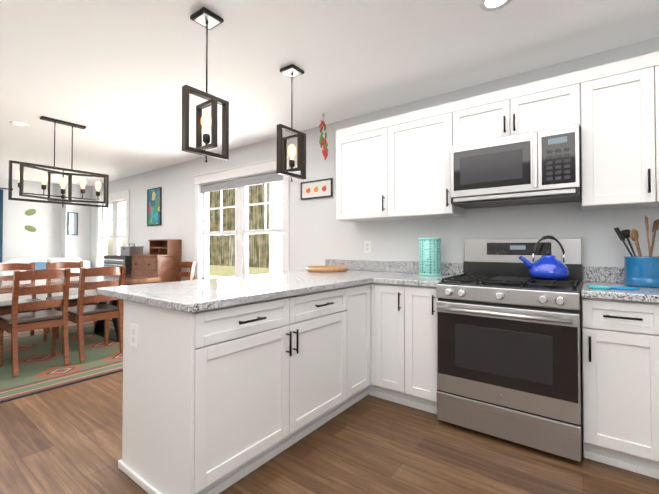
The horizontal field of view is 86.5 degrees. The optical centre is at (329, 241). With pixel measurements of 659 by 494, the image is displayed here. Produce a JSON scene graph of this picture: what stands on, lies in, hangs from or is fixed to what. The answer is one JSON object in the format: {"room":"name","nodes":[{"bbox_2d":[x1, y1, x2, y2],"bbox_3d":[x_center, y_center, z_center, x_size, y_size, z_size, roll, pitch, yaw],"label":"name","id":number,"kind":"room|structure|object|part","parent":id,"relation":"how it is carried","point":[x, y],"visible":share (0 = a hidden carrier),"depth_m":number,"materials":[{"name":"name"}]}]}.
{"room":"kitchen","nodes":[
{"label":"kitchen","id":0,"kind":"room"},
{"bbox_2d":[0,177,90,266],"bbox_3d":[-6.975,0.004,5.285,0.400,2.440,5.750,-1,-1,37],"label":"wall","id":1,"kind":"structure","parent":0,"point":[49,237],"depth_m":7.03,"materials":[{"name":"grey paint"}]},
{"bbox_2d":[25,225,35,231],"bbox_3d":[-5.851,-0.254,6.852,0.020,0.124,0.178,-1,-1,37],"label":"plate","id":2,"kind":"object","parent":1,"relation":"attached to","point":[29,227],"depth_m":6.84,"materials":[{"name":"green ceramic"}]},
{"bbox_2d":[25,209,35,214],"bbox_3d":[-5.851,-0.573,6.857,0.020,0.133,0.174,-1,-1,37],"label":"plate","id":3,"kind":"object","parent":1,"relation":"attached to","point":[32,211],"depth_m":6.85,"materials":[{"name":"green ceramic"}]},
{"bbox_2d":[67,212,77,234],"bbox_3d":[-5.280,-0.363,7.201,0.023,0.470,0.180,-1,-1,37],"label":"mirror","id":4,"kind":"object","parent":1,"relation":"attached to","point":[72,223],"visible":0.98,"depth_m":7.20,"materials":[{"name":"silver mirror"}]},
{"bbox_3d":[-6.725,-0.996,5.626,0.103,0.044,2.472,-1,-1,37],"label":"curtain rod","id":5,"kind":"object","parent":1,"relation":"attached to","visible":0},
{"bbox_2d":[0,189,2,262],"bbox_3d":[-6.249,0.122,6.196,0.062,2.170,0.685,-1,-1,37],"label":"curtain","id":6,"kind":"object","parent":5,"relation":"hanging from","point":[1,217],"visible":0.74,"depth_m":6.44,"materials":[{"name":"fabric"}]},
{"bbox_2d":[0,304,658,493],"bbox_3d":[-2.489,1.226,2.006,11.490,0.100,5.900,-1,-1,37],"label":"floor","id":7,"kind":"structure","parent":0,"point":[67,439],"depth_m":1.89,"materials":[{"name":"brown wood"}]},
{"bbox_2d":[0,257,99,307],"bbox_3d":[-5.191,0.776,6.481,0.950,0.930,1.520,-1,-1,37],"label":"sofa","id":8,"kind":"object","parent":7,"relation":"on","point":[40,263],"visible":0.21,"depth_m":6.32,"materials":[{"name":"white fabric"}]},
{"bbox_2d":[0,320,122,402],"bbox_3d":[-3.249,1.192,3.512,2.490,0.010,2.900,-1,-1,37],"label":"rug","id":9,"kind":"object","parent":7,"relation":"on","point":[41,369],"visible":0.54,"depth_m":3.43,"materials":[{"name":"green fabric"}]},
{"bbox_2d":[0,263,47,340],"bbox_3d":[-3.718,0.730,4.181,0.544,0.930,0.452,-1,-1,37],"label":"chair","id":10,"kind":"object","parent":9,"relation":"on","point":[5,307],"visible":0.29,"depth_m":4.26,"materials":[{"name":"brown wood"}]},
{"bbox_2d":[0,268,70,376],"bbox_3d":[-2.799,0.717,3.332,0.544,0.930,0.452,-1,-1,37],"label":"chair","id":11,"kind":"object","parent":9,"relation":"on","point":[14,322],"visible":1,"depth_m":3.21,"materials":[{"name":"brown wood"}]},
{"bbox_2d":[46,261,97,338],"bbox_3d":[-3.401,0.736,4.605,0.544,0.930,0.452,-1,-1,37],"label":"chair","id":12,"kind":"object","parent":9,"relation":"on","point":[72,300],"visible":0.25,"depth_m":4.60,"materials":[{"name":"brown wood"}]},
{"bbox_2d":[0,274,159,341],"bbox_3d":[-3.171,0.817,3.871,1.049,0.747,2.120,-1,-1,37],"label":"dining table","id":13,"kind":"object","parent":9,"relation":"on","point":[6,286],"visible":0.31,"depth_m":4.18,"materials":[{"name":"brown wood"}]},
{"bbox_2d":[61,266,125,361],"bbox_3d":[-2.503,0.723,3.728,0.544,0.930,0.452,-1,-1,37],"label":"chair","id":14,"kind":"object","parent":9,"relation":"on","point":[80,314],"visible":0.83,"depth_m":3.58,"materials":[{"name":"brown wood"}]},
{"bbox_2d":[103,255,131,273],"bbox_3d":[-3.401,0.732,5.896,0.820,0.999,0.470,-1,-1,37],"label":"tool chest","id":15,"kind":"object","parent":7,"relation":"on","point":[115,260],"visible":0.12,"depth_m":5.61,"materials":[{"name":"grey metal"}]},
{"bbox_2d":[120,244,143,255],"bbox_3d":[-3.275,0.133,5.790,0.350,0.195,0.237,-1,-1,37],"label":"toolbox","id":16,"kind":"object","parent":15,"relation":"on","point":[129,250],"visible":0.96,"depth_m":5.69,"materials":[{"name":"silver metal"}]},
{"bbox_2d":[131,239,181,284],"bbox_3d":[-2.703,0.598,5.412,0.830,1.255,0.412,-1,-1,37],"label":"sideboard","id":17,"kind":"object","parent":7,"relation":"on","point":[162,258],"visible":0.5,"depth_m":5.24,"materials":[{"name":"brown wood"}]},
{"bbox_2d":[174,261,195,280],"bbox_3d":[-2.236,0.754,4.948,0.452,0.930,0.544,-1,-1,37],"label":"chair","id":18,"kind":"object","parent":7,"relation":"on","point":[187,264],"visible":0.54,"depth_m":5.17,"materials":[{"name":"brown wood"}]},
{"bbox_2d":[118,288,341,493],"bbox_3d":[-0.462,0.739,2.121,0.631,0.876,1.213,-1,-1,37],"label":"base cabinet","id":19,"kind":"object","parent":7,"relation":"on","point":[217,400],"depth_m":1.68,"materials":[{"name":"white paint"}]},
{"bbox_2d":[130,323,137,347],"bbox_3d":[-0.975,0.469,1.746,0.070,0.115,0.007,-1,-1,37],"label":"outlet","id":20,"kind":"object","parent":19,"relation":"attached to","point":[133,335],"visible":1,"depth_m":1.74,"materials":[{"name":"white plastic"}]},
{"bbox_2d":[97,259,384,312],"bbox_3d":[-0.299,0.238,2.545,0.930,0.137,2.133,-1,-1,37],"label":"countertop","id":21,"kind":"structure","parent":19,"relation":"on","point":[189,296],"depth_m":1.99,"materials":[{"name":"stone"}]},
{"bbox_2d":[306,266,346,271],"bbox_3d":[-0.027,0.261,3.351,0.390,0.038,0.390,-1,-1,37],"label":"tray","id":22,"kind":"object","parent":21,"relation":"on","point":[326,268],"visible":1,"depth_m":3.21,"materials":[{"name":"brown wood"}]},
{"bbox_2d":[342,283,369,411],"bbox_3d":[-0.033,0.747,2.660,0.641,0.876,0.402,-1,-1,37],"label":"base cabinet","id":23,"kind":"object","parent":7,"relation":"on","point":[355,299],"depth_m":2.48,"materials":[{"name":"white paint"}]},
{"bbox_2d":[370,283,413,407],"bbox_3d":[0.605,0.749,2.762,0.349,0.876,0.690,-1,-1,37],"label":"base cabinet","id":24,"kind":"object","parent":7,"relation":"on","point":[391,305],"depth_m":2.54,"materials":[{"name":"white paint"}]},
{"bbox_2d":[373,261,463,286],"bbox_3d":[0.712,0.240,2.713,0.487,0.137,0.653,-1,-1,37],"label":"countertop","id":25,"kind":"structure","parent":24,"relation":"on","point":[389,272],"depth_m":2.86,"materials":[{"name":"stone"}]},
{"bbox_2d":[418,238,440,275],"bbox_3d":[0.812,0.123,2.838,0.176,0.300,0.176,-1,-1,37],"label":"canister","id":26,"kind":"object","parent":25,"relation":"on","point":[429,256],"visible":1,"depth_m":2.76,"materials":[{"name":"teal glass"}]},
{"bbox_2d":[414,286,437,414],"bbox_3d":[0.791,0.747,2.662,0.305,0.876,0.628,-1,-1,37],"label":"base cabinet","id":27,"kind":"object","parent":7,"relation":"on","point":[425,299],"depth_m":2.39,"materials":[{"name":"white paint"}]},
{"bbox_2d":[436,238,582,461],"bbox_3d":[1.179,0.577,2.285,0.757,1.205,0.751,-1,-1,37],"label":"range","id":28,"kind":"object","parent":7,"relation":"on","point":[509,347],"visible":0.96,"depth_m":2.03,"materials":[{"name":"silver metal"}]},
{"bbox_2d":[519,235,568,278],"bbox_3d":[1.413,0.100,2.308,0.278,0.281,0.226,-1,-1,37],"label":"kettle","id":29,"kind":"object","parent":28,"relation":"on","point":[548,266],"visible":1,"depth_m":2.24,"materials":[{"name":"blue metal"}]},
{"bbox_2d":[582,298,658,478],"bbox_3d":[1.685,0.737,1.993,0.388,0.876,0.628,-1,-1,37],"label":"base cabinet","id":30,"kind":"object","parent":7,"relation":"on","point":[620,339],"depth_m":1.77,"materials":[{"name":"white paint"}]},
{"bbox_2d":[581,266,658,302],"bbox_3d":[2.096,0.225,1.678,1.435,0.137,0.653,-1,-1,37],"label":"countertop","id":31,"kind":"structure","parent":30,"relation":"on","point":[592,275],"depth_m":1.90,"materials":[{"name":"stone"}]},
{"bbox_2d":[588,285,638,289],"bbox_3d":[1.568,0.253,1.934,0.222,0.012,0.162,-1,-1,37],"label":"trivet","id":32,"kind":"object","parent":31,"relation":"on","point":[613,287],"visible":1,"depth_m":1.91,"materials":[{"name":"blue plastic"}]},
{"bbox_2d":[623,256,658,287],"bbox_3d":[1.854,0.175,2.051,0.200,0.172,0.200,-1,-1,37],"label":"utensil crock","id":33,"kind":"object","parent":31,"relation":"on","point":[642,271],"visible":0.96,"depth_m":1.99,"materials":[{"name":"blue ceramic"}]},
{"bbox_2d":[614,215,658,256],"bbox_3d":[1.864,0.043,2.047,0.314,0.382,0.295,-1,-1,37],"label":"utensils","id":34,"kind":"object","parent":33,"relation":"in","point":[632,234],"visible":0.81,"depth_m":2.08,"materials":[{"name":"brown wood"}]},
{"bbox_2d":[0,0,658,185],"bbox_3d":[-2.489,-1.314,2.043,11.490,0.100,5.900,-1,-1,37],"label":"ceiling","id":35,"kind":"structure","parent":0,"point":[113,76],"depth_m":2.42,"materials":[{"name":"white paint"}]},
{"bbox_2d":[9,121,28,126],"bbox_3d":[-3.257,-1.237,3.678,0.160,0.005,0.160,-1,-1,37],"label":"recessed light","id":36,"kind":"object","parent":35,"relation":"in","point":[17,123],"visible":1,"depth_m":3.67,"materials":[{"name":"white"}]},
{"bbox_2d":[8,116,108,207],"bbox_3d":[-2.749,-0.794,3.616,0.230,0.887,0.840,-1,-1,37],"label":"chandelier","id":37,"kind":"object","parent":35,"relation":"hanging from","point":[44,177],"visible":1,"depth_m":3.60,"materials":[{"name":"brown metal"}]},
{"bbox_2d":[182,7,228,162],"bbox_3d":[-0.689,-0.852,1.964,0.165,0.821,0.275,-1,-1,37],"label":"pendant light","id":38,"kind":"object","parent":35,"relation":"hanging from","point":[208,20],"visible":1,"depth_m":1.94,"materials":[{"name":"brown metal"}]},
{"bbox_2d":[276,64,305,181],"bbox_3d":[-0.274,-0.843,2.553,0.165,0.821,0.275,-1,-1,37],"label":"pendant light","id":39,"kind":"object","parent":35,"relation":"hanging from","point":[291,71],"visible":1,"depth_m":2.53,"materials":[{"name":"brown metal"}]},
{"bbox_2d":[319,113,327,159],"bbox_3d":[-0.057,-1.017,3.375,0.090,0.448,0.100,-1,-1,37],"label":"hanging ristra","id":40,"kind":"object","parent":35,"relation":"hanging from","point":[323,142],"visible":1,"depth_m":3.36,"materials":[{"name":"red"}]},
{"bbox_2d":[479,0,510,10],"bbox_3d":[0.873,-1.264,1.838,0.160,0.005,0.160,-1,-1,37],"label":"recessed light","id":41,"kind":"object","parent":35,"relation":"in","point":[489,5],"visible":1,"depth_m":1.87,"materials":[{"name":"white"}]},
{"bbox_2d":[90,37,658,284],"bbox_3d":[-0.767,-0.010,4.327,11.490,2.440,0.150,-1,-1,37],"label":"wall","id":42,"kind":"structure","parent":0,"point":[319,233],"depth_m":3.31,"materials":[{"name":"grey paint"}]},
{"bbox_2d":[96,190,129,266],"bbox_3d":[-4.206,-0.091,6.869,1.480,1.695,0.200,-1,-1,37],"label":"window","id":43,"kind":"structure","parent":42,"relation":"in","point":[117,236],"depth_m":6.92,"materials":[{"name":"white wood"}]},
{"bbox_2d":[147,187,161,225],"bbox_3d":[-2.923,-0.578,5.837,0.440,0.620,0.023,-1,-1,37],"label":"picture","id":44,"kind":"object","parent":42,"relation":"attached to","point":[154,206],"visible":1,"depth_m":5.83,"materials":[{"name":"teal paint"}]},
{"bbox_2d":[193,155,289,279],"bbox_3d":[-1.175,-0.124,4.602,1.910,1.695,0.200,-1,-1,37],"label":"window","id":45,"kind":"structure","parent":42,"relation":"in","point":[249,170],"depth_m":4.60,"materials":[{"name":"white wood"}]},
{"bbox_2d":[201,172,282,192],"bbox_3d":[-1.190,-0.763,4.592,1.660,0.112,0.035,-1,-1,37],"label":"roller blind","id":46,"kind":"object","parent":45,"relation":"attached to","point":[253,180],"visible":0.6,"depth_m":4.52,"materials":[{"name":"grey fabric"}]},
{"bbox_3d":[-1.148,-0.121,4.638,1.666,1.430,0.110,-1,-1,37],"label":"window sash","id":47,"kind":"part","parent":45,"relation":"part of","materials":[{"name":"white wood"}]},
{"bbox_2d":[300,178,332,199],"bbox_3d":[-0.144,-0.560,3.758,0.430,0.193,0.023,-1,-1,37],"label":"framed picture","id":48,"kind":"object","parent":42,"relation":"attached to","point":[320,188],"visible":1,"depth_m":3.75,"materials":[{"name":"white paper"}]},
{"bbox_2d":[364,241,370,252],"bbox_3d":[0.366,0.053,3.378,0.070,0.115,0.006,-1,-1,37],"label":"outlet","id":49,"kind":"object","parent":42,"relation":"attached to","point":[367,246],"visible":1,"depth_m":3.38,"materials":[{"name":"white plastic"}]},
{"bbox_2d":[336,116,405,221],"bbox_3d":[0.391,-0.611,3.168,0.590,0.825,0.328,-1,-1,37],"label":"upper cabinet","id":50,"kind":"object","parent":42,"relation":"attached to","point":[366,152],"depth_m":3.03,"materials":[{"name":"white paint"}]},
{"bbox_2d":[396,102,465,218],"bbox_3d":[0.768,-0.615,2.886,0.588,0.825,0.328,-1,-1,37],"label":"upper cabinet","id":51,"kind":"object","parent":42,"relation":"attached to","point":[397,167],"depth_m":2.72,"materials":[{"name":"white paint"}]},
{"bbox_2d":[452,70,583,144],"bbox_3d":[1.311,-0.864,2.484,0.768,0.339,0.328,-1,-1,37],"label":"upper cabinet","id":52,"kind":"object","parent":42,"relation":"attached to","point":[558,101],"depth_m":2.31,"materials":[{"name":"white paint"}]},
{"bbox_2d":[450,124,581,208],"bbox_3d":[1.286,-0.480,2.443,0.757,0.420,0.415,-1,-1,37],"label":"microwave","id":53,"kind":"object","parent":52,"relation":"attached to","point":[537,167],"visible":1,"depth_m":2.26,"materials":[{"name":"silver plastic"}]},
{"bbox_2d":[580,51,658,210],"bbox_3d":[1.908,-0.627,2.034,0.722,0.825,0.328,-1,-1,37],"label":"upper cabinet","id":54,"kind":"object","parent":42,"relation":"attached to","point":[619,134],"depth_m":2.01,"materials":[{"name":"white paint"}]},
{"label":"outside","id":55,"kind":"structure","parent":0,"visible":0},
{"bbox_2d":[209,183,268,276],"bbox_3d":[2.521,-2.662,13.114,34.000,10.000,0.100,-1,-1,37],"label":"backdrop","id":56,"kind":"structure","parent":55,"point":[222,255],"depth_m":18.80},
{"bbox_3d":[-0.156,1.835,9.468,34.000,0.100,8.840,-1,-1,37],"label":"ground","id":57,"kind":"structure","parent":55,"visible":0},
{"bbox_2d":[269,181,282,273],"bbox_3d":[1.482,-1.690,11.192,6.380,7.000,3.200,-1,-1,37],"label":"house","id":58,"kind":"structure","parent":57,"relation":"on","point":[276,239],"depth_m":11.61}
]}

